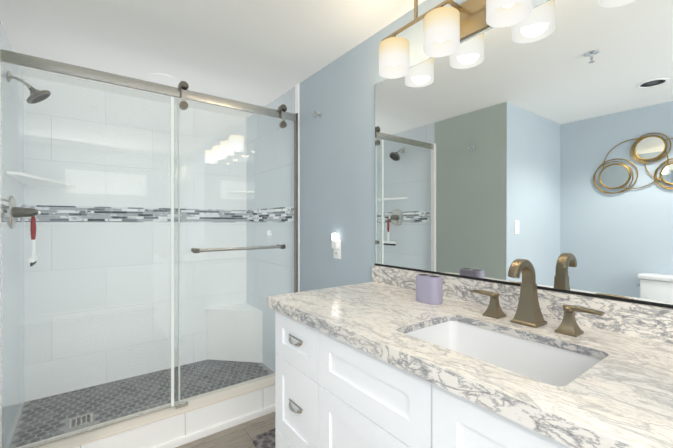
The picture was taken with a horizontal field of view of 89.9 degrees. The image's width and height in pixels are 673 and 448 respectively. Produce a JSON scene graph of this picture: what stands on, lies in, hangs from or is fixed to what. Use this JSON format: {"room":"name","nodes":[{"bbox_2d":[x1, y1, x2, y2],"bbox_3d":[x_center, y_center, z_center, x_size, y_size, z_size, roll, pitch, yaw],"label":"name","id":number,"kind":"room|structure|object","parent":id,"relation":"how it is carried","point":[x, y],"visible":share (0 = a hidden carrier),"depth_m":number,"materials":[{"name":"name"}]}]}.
{"room":"bathroom","nodes":[
{"label":"bathroom","id":0,"kind":"room"},
{"bbox_2d":[0,0,424,117],"bbox_3d":[-0.592,-0.976,0.633,2.580,0.001,4.330,0,0,-36],"label":"ceiling","id":1,"kind":"structure","parent":0,"point":[263,53],"depth_m":1.78,"materials":[{"name":"white paint"}]},
{"bbox_2d":[176,412,274,447],"bbox_3d":[-0.291,1.215,0.231,2.580,0.001,3.315,0,0,-36],"label":"floor","id":2,"kind":"structure","parent":0,"point":[242,435],"depth_m":1.93,"materials":[{"name":"brown wood"}]},
{"bbox_2d":[18,373,274,447],"bbox_3d":[-0.876,1.120,1.908,1.528,0.180,0.148,0,0,-36],"label":"shower curb","id":3,"kind":"structure","parent":2,"relation":"on","point":[199,417],"depth_m":1.87,"materials":[{"name":"white tile"}]},
{"bbox_2d":[0,49,299,447],"bbox_3d":[-0.867,0.025,1.893,1.528,2.009,0.109,0,0,-36],"label":"shower door","id":4,"kind":"structure","parent":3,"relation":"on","point":[182,92],"depth_m":1.83,"materials":[{"name":"clear glass"}]},
{"bbox_2d":[252,428,275,447],"bbox_3d":[-0.170,1.204,1.827,0.430,0.011,0.470,0,0,-36],"label":"bath mat","id":5,"kind":"object","parent":2,"relation":"on","point":[266,439],"visible":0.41,"depth_m":1.86,"materials":[{"name":"grey fabric"}]},
{"bbox_2d":[274,309,562,447],"bbox_3d":[0.433,0.775,0.922,0.588,0.874,1.550,0,0,-36],"label":"bathroom vanity","id":6,"kind":"object","parent":2,"relation":"on","point":[329,393],"depth_m":0.95,"materials":[{"name":"white wood"}]},
{"bbox_2d":[267,281,672,447],"bbox_3d":[0.428,0.318,0.917,0.600,0.040,1.590,0,0,-36],"label":"countertop","id":7,"kind":"structure","parent":6,"relation":"on","point":[623,399],"depth_m":0.73,"materials":[{"name":"white stone"}]},
{"bbox_2d":[416,274,442,304],"bbox_3d":[0.351,0.246,1.279,0.060,0.101,0.100,0,0,-36],"label":"toothbrush holder","id":8,"kind":"object","parent":7,"relation":"on","point":[429,288],"visible":1,"depth_m":1.25,"materials":[{"name":"purple ceramic"}]},
{"bbox_2d":[411,321,594,384],"bbox_3d":[0.396,0.388,0.863,0.322,0.139,0.462,0,0,-36],"label":"sink","id":9,"kind":"object","parent":7,"relation":"in","point":[549,362],"depth_m":0.96,"materials":[{"name":"white ceramic"}]},
{"bbox_2d":[470,259,604,336],"bbox_3d":[0.551,0.200,0.988,0.139,0.195,0.363,0,0,-36],"label":"faucet","id":10,"kind":"object","parent":7,"relation":"on","point":[528,313],"visible":1,"depth_m":0.99,"materials":[{"name":"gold metal"}]},
{"bbox_2d":[0,0,548,447],"bbox_3d":[-0.592,0.118,0.636,2.580,2.190,4.330,0,0,-36],"label":"wall","id":11,"kind":"structure","parent":0,"point":[337,162],"depth_m":2.43,"materials":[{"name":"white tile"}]},
{"bbox_2d":[312,110,320,117],"bbox_3d":[-0.131,-0.696,2.134,0.055,0.050,0.044,0,0,-36],"label":"robe hook","id":12,"kind":"object","parent":11,"relation":"attached to","point":[318,115],"visible":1,"depth_m":2.13,"materials":[{"name":"silver metal"}]},
{"bbox_2d":[332,233,340,258],"bbox_3d":[-0.007,0.129,1.987,0.033,0.152,0.070,0,0,-36],"label":"outlet","id":13,"kind":"object","parent":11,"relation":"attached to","point":[336,244],"visible":0.98,"depth_m":1.97,"materials":[{"name":"white plastic"}]},
{"bbox_2d":[379,0,532,78],"bbox_3d":[0.494,-0.807,1.200,0.158,0.264,0.917,0,0,-36],"label":"sconce","id":14,"kind":"object","parent":11,"relation":"attached to","point":[447,31],"visible":1,"depth_m":1.27,"materials":[{"name":"white glass"}]},
{"bbox_2d":[372,265,672,340],"bbox_3d":[0.662,0.255,1.089,0.020,0.085,1.590,0,0,-36],"label":"backsplash","id":15,"kind":"structure","parent":11,"relation":"attached to","point":[642,320],"depth_m":1.03,"materials":[{"name":"white stone"}]},
{"bbox_2d":[374,0,672,308],"bbox_3d":[0.669,-0.250,1.090,0.009,0.924,1.585,0,0,-36],"label":"wall mirror","id":16,"kind":"object","parent":11,"relation":"attached to","point":[540,138],"visible":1,"depth_m":1.09,"materials":[{"name":"silver mirror"}]},
{"label":"outside","id":17,"kind":"structure","parent":0,"visible":0},
{"bbox_2d":[9,196,40,228],"bbox_3d":[-1.742,-0.065,1.894,0.122,0.184,0.184,0,0,-36],"label":"shower valve","id":18,"kind":"object","parent":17,"point":[12,208],"depth_m":1.86,"materials":[{"name":"silver metal"}]},
{"bbox_2d":[28,216,37,266],"bbox_3d":[-1.753,0.091,1.948,0.026,0.287,0.210,0,0,-36],"label":"squeegee","id":19,"kind":"object","parent":18,"relation":"hanging from","point":[31,261],"depth_m":1.94,"materials":[{"name":"red"}]},
{"bbox_2d":[7,71,50,103],"bbox_3d":[-1.674,-0.737,1.843,0.172,0.155,0.124,0,0,-36],"label":"shower head","id":20,"kind":"object","parent":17,"point":[38,95],"depth_m":1.83},
{"bbox_2d":[6,171,75,186],"bbox_3d":[-1.776,-0.267,2.065,0.270,0.016,0.620,0,0,-36],"label":"corner shelf","id":21,"kind":"object","parent":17,"point":[38,179],"depth_m":2.03,"materials":[{"name":"white"}]},
{"bbox_2d":[9,359,273,447],"bbox_3d":[-1.185,1.180,2.327,1.530,0.005,0.909,0,0,-36],"label":"shower floor","id":22,"kind":"structure","parent":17,"point":[109,395],"depth_m":2.30,"materials":[{"name":"grey tile"}]},
{"bbox_2d":[205,303,262,362],"bbox_3d":[-0.879,0.957,2.882,0.375,0.440,0.375,0,0,-36],"label":"bench","id":23,"kind":"object","parent":22,"relation":"on","point":[237,317],"depth_m":2.89,"materials":[{"name":"white tile"}]},
{"bbox_2d":[147,73,178,85],"bbox_3d":[-1.173,-0.976,2.280,0.192,0.010,0.192,0,0,-36],"label":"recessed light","id":24,"kind":"object","parent":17,"point":[163,79],"visible":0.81,"depth_m":2.26,"materials":[{"name":"white plastic"}]},
{"bbox_2d":[226,191,254,193],"bbox_3d":[-0.860,-0.286,3.008,0.190,0.014,0.190,0,0,-36],"label":"corner shelf","id":25,"kind":"object","parent":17,"point":[239,192],"depth_m":2.98,"materials":[{"name":"white"}]}
]}

